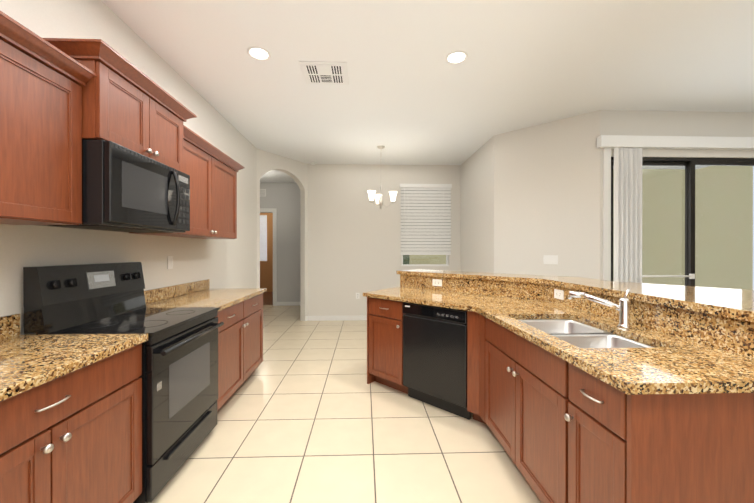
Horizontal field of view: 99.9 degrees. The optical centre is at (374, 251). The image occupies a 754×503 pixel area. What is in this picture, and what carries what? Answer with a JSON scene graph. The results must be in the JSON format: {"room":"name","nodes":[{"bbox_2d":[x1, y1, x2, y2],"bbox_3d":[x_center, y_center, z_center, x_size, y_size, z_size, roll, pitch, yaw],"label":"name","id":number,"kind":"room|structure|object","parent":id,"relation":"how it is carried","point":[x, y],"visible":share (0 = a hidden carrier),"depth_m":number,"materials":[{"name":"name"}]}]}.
{"room":"kitchen","nodes":[
{"label":"kitchen","id":0,"kind":"room"},
{"bbox_2d":[260,183,299,301],"bbox_3d":[-2.476,-0.181,7.788,3.940,3.000,0.121,0,0,-2],"label":"wall","id":1,"kind":"structure","parent":0,"point":[283,199],"depth_m":7.73,"materials":[{"name":"paint"}]},
{"bbox_2d":[260,215,266,260],"bbox_3d":[-3.758,-0.435,10.258,0.500,1.486,0.005,0,0,-2],"label":"room window","id":2,"kind":"structure","parent":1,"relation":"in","point":[263,237],"depth_m":10.26,"materials":[{"name":"white glass"}]},
{"bbox_2d":[260,208,276,305],"bbox_3d":[-2.875,0.135,7.767,0.960,2.370,0.134,0,0,-2],"label":"door frame","id":3,"kind":"structure","parent":1,"relation":"attached to","point":[269,210],"depth_m":7.71,"materials":[{"name":"white wood"}]},
{"bbox_2d":[277,302,299,305],"bbox_3d":[-1.509,1.274,7.755,1.770,0.089,0.012,0,0,-2],"label":"baseboard","id":4,"kind":"structure","parent":1,"relation":"attached to","point":[278,303],"depth_m":7.73,"materials":[{"name":"white wood"}]},
{"bbox_2d":[148,292,541,502],"bbox_3d":[1.038,1.374,4.394,11.200,0.104,12.500,0,0,-2],"label":"floor","id":5,"kind":"structure","parent":0,"point":[306,413],"depth_m":2.21,"materials":[{"name":"ceramic tile"},{"name":"grout"}]},
{"bbox_2d":[0,343,141,502],"bbox_3d":[-1.471,0.894,1.094,0.623,0.878,1.007,0,0,-2],"label":"base cabinet","id":6,"kind":"object","parent":5,"relation":"on","point":[75,436],"depth_m":1.25,"materials":[{"name":"brown wood"}]},
{"bbox_2d":[23,262,223,502],"bbox_3d":[-1.440,0.704,1.980,0.683,1.254,0.746,0,0,-2],"label":"range","id":7,"kind":"object","parent":5,"relation":"on","point":[179,376],"visible":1,"depth_m":1.82,"materials":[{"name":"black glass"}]},
{"bbox_2d":[216,293,262,411],"bbox_3d":[-1.531,0.890,2.936,0.623,0.878,1.154,0,0,-2],"label":"base cabinet","id":8,"kind":"object","parent":5,"relation":"on","point":[240,338],"depth_m":2.85,"materials":[{"name":"brown wood"}]},
{"bbox_2d":[0,279,266,400],"bbox_3d":[-1.474,0.382,1.600,0.650,0.140,3.885,0,0,-2],"label":"countertop","id":9,"kind":"structure","parent":8,"relation":"on","point":[27,362],"depth_m":1.44,"materials":[{"name":"stone"}]},
{"bbox_2d":[367,297,407,393],"bbox_3d":[0.328,0.889,3.273,0.781,0.878,0.781,0,0,-2],"label":"base cabinet","id":10,"kind":"object","parent":5,"relation":"on","point":[384,316],"depth_m":3.03,"materials":[{"name":"brown wood"}]},
{"bbox_2d":[403,302,470,419],"bbox_3d":[0.701,0.895,2.892,0.622,0.868,0.661,0,0,43],"label":"dishwasher","id":11,"kind":"object","parent":5,"relation":"on","point":[435,356],"visible":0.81,"depth_m":2.63,"materials":[{"name":"black plastic"}]},
{"bbox_2d":[467,311,570,444],"bbox_3d":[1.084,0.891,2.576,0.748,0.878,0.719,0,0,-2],"label":"base cabinet","id":12,"kind":"object","parent":5,"relation":"on","point":[509,375],"depth_m":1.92,"materials":[{"name":"brown wood"}]},
{"bbox_2d":[363,274,753,394],"bbox_3d":[0.685,0.361,2.379,1.559,0.179,2.760,0,0,-2],"label":"countertop","id":13,"kind":"structure","parent":12,"relation":"on","point":[675,363],"depth_m":1.48,"materials":[{"name":"stone"}]},
{"bbox_2d":[519,319,654,347],"bbox_3d":[1.093,0.563,1.738,0.455,0.220,0.742,0,0,-2],"label":"sink","id":14,"kind":"object","parent":13,"relation":"in","point":[577,334],"visible":0.23,"depth_m":1.73,"materials":[{"name":"silver metal"}]},
{"bbox_2d":[567,288,631,327],"bbox_3d":[1.286,0.309,1.817,0.253,0.214,0.205,0,0,-2],"label":"faucet","id":15,"kind":"object","parent":13,"relation":"on","point":[623,307],"visible":1,"depth_m":1.75,"materials":[{"name":"silver metal"}]},
{"bbox_2d":[551,353,753,502],"bbox_3d":[1.163,0.894,1.231,0.680,0.878,0.392,0,0,-2],"label":"base cabinet","id":16,"kind":"object","parent":5,"relation":"on","point":[563,431],"depth_m":1.04,"materials":[{"name":"brown wood"}]},
{"bbox_3d":[1.391,0.801,2.447,2.064,1.059,2.848,0,0,-2],"label":"wall","id":17,"kind":"structure","parent":5,"relation":"on","visible":0},
{"bbox_2d":[432,279,441,285],"bbox_3d":[0.666,0.333,3.384,0.115,0.072,0.007,0,0,43],"label":"outlet","id":18,"kind":"object","parent":17,"relation":"attached to","point":[436,282],"visible":1,"depth_m":3.39,"materials":[{"name":"white plastic"}]},
{"bbox_2d":[554,289,563,299],"bbox_3d":[1.438,0.335,2.474,0.007,0.072,0.115,0,0,-2],"label":"outlet","id":19,"kind":"object","parent":17,"relation":"attached to","point":[558,294],"visible":1,"depth_m":2.46,"materials":[{"name":"white plastic"}]},
{"bbox_2d":[396,269,753,321],"bbox_3d":[1.398,0.250,2.543,2.203,0.040,3.081,0,0,-2],"label":"bar","id":20,"kind":"object","parent":17,"relation":"on","point":[732,303],"visible":1,"depth_m":1.88,"materials":[{"name":"stone"}]},
{"bbox_2d":[0,0,753,334],"bbox_3d":[2.344,-0.170,2.283,8.570,3.000,8.040,0,0,-2],"label":"wall","id":21,"kind":"structure","parent":0,"point":[524,200],"depth_m":4.14,"materials":[{"name":"paint"}]},
{"bbox_2d":[0,19,87,224],"bbox_3d":[-1.617,-0.509,1.095,0.330,0.753,0.990,0,0,-2],"label":"upper cabinet","id":22,"kind":"object","parent":21,"relation":"attached to","point":[61,99],"depth_m":1.39,"materials":[{"name":"brown wood"}]},
{"bbox_2d":[44,43,187,173],"bbox_3d":[-1.609,-0.798,1.971,0.405,0.448,0.756,0,0,-2],"label":"upper cabinet","id":23,"kind":"object","parent":21,"relation":"attached to","point":[124,109],"depth_m":1.78,"materials":[{"name":"brown wood"}]},
{"bbox_2d":[37,139,189,232],"bbox_3d":[-1.556,-0.352,1.974,0.507,0.434,0.746,0,0,-2],"label":"microwave","id":24,"kind":"object","parent":23,"relation":"attached to","point":[125,189],"visible":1,"depth_m":1.76,"materials":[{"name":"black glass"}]},
{"bbox_2d":[167,256,172,268],"bbox_3d":[-1.838,0.099,2.846,0.008,0.115,0.078,0,0,-2],"label":"light switch","id":25,"kind":"object","parent":21,"relation":"attached to","point":[169,262],"visible":1,"depth_m":2.84,"materials":[{"name":"white plastic"}]},
{"bbox_2d":[131,131,239,238],"bbox_3d":[-1.678,-0.537,2.935,0.330,0.803,1.168,0,0,-2],"label":"upper cabinet","id":26,"kind":"object","parent":21,"relation":"attached to","point":[213,178],"depth_m":2.92,"materials":[{"name":"brown wood"}]},
{"bbox_2d":[305,315,366,320],"bbox_3d":[0.171,1.277,6.096,2.995,0.089,0.040,0,0,-2],"label":"baseboard","id":27,"kind":"structure","parent":21,"relation":"attached to","point":[324,318],"depth_m":6.07,"materials":[{"name":"white wood"}]},
{"bbox_2d":[401,255,448,265],"bbox_3d":[0.979,-0.472,6.185,0.926,1.516,0.088,0,0,-2],"label":"nook window","id":28,"kind":"structure","parent":21,"relation":"in","point":[419,264],"depth_m":6.18,"materials":[{"name":"clear glass"}]},
{"bbox_2d":[400,184,451,254],"bbox_3d":[0.982,-0.616,6.098,1.000,1.362,0.076,0,0,-2],"label":"blinds","id":29,"kind":"object","parent":21,"relation":"attached to","point":[425,219],"visible":1,"depth_m":6.09,"materials":[{"name":"white plastic"}]},
{"bbox_2d":[543,255,557,263],"bbox_3d":[2.268,0.107,4.083,0.170,0.115,0.008,0,0,41],"label":"light switch","id":30,"kind":"object","parent":21,"relation":"attached to","point":[550,259],"visible":1,"depth_m":4.08,"materials":[{"name":"white plastic"}]},
{"bbox_2d":[597,135,753,282],"bbox_3d":[4.441,-0.010,3.764,3.640,2.675,0.073,0,0,-2],"label":"vertical blinds","id":31,"kind":"object","parent":21,"relation":"attached to","point":[627,208],"visible":0.67,"depth_m":3.71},
{"bbox_2d":[611,157,753,289],"bbox_3d":[4.178,0.100,3.847,2.796,2.452,0.095,0,0,-2],"label":"sliding glass door","id":32,"kind":"structure","parent":21,"relation":"attached to","point":[689,164],"depth_m":3.83,"materials":[{"name":"glass"}]},
{"bbox_2d":[101,0,753,182],"bbox_3d":[1.038,-1.724,4.388,11.200,0.100,12.500,0,0,-2],"label":"ceiling","id":33,"kind":"structure","parent":0,"point":[408,95],"depth_m":2.83,"materials":[{"name":"paint"}]},
{"bbox_2d":[247,46,270,60],"bbox_3d":[-0.976,-1.665,2.670,0.190,0.010,0.190,0,0,-2],"label":"recessed light","id":34,"kind":"object","parent":33,"relation":"in","point":[258,53],"visible":1,"depth_m":2.67,"materials":[{"name":"white"}]},
{"bbox_2d":[299,61,348,84],"bbox_3d":[-0.463,-1.663,2.967,0.420,0.014,0.370,0,0,-2],"label":"ceiling vent","id":35,"kind":"object","parent":33,"relation":"in","point":[326,73],"visible":0.98,"depth_m":2.93,"materials":[{"name":"white metal"}]},
{"bbox_2d":[367,146,396,208],"bbox_3d":[0.116,-1.175,5.100,0.481,1.000,0.466,0,0,-2],"label":"chandelier","id":36,"kind":"object","parent":33,"relation":"hanging from","point":[378,197],"visible":1,"depth_m":5.01,"materials":[{"name":"white glass"}]},
{"bbox_2d":[445,51,467,64],"bbox_3d":[0.703,-1.665,2.726,0.190,0.010,0.190,0,0,-2],"label":"recessed light","id":37,"kind":"object","parent":33,"relation":"in","point":[455,57],"visible":1,"depth_m":2.72,"materials":[{"name":"white"}]},
{"label":"outside","id":38,"kind":"structure","parent":0,"visible":0},
{"bbox_2d":[260,166,752,289],"bbox_3d":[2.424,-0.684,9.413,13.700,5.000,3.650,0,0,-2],"label":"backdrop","id":39,"kind":"structure","parent":38,"point":[712,267],"depth_m":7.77,"materials":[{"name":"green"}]}
]}

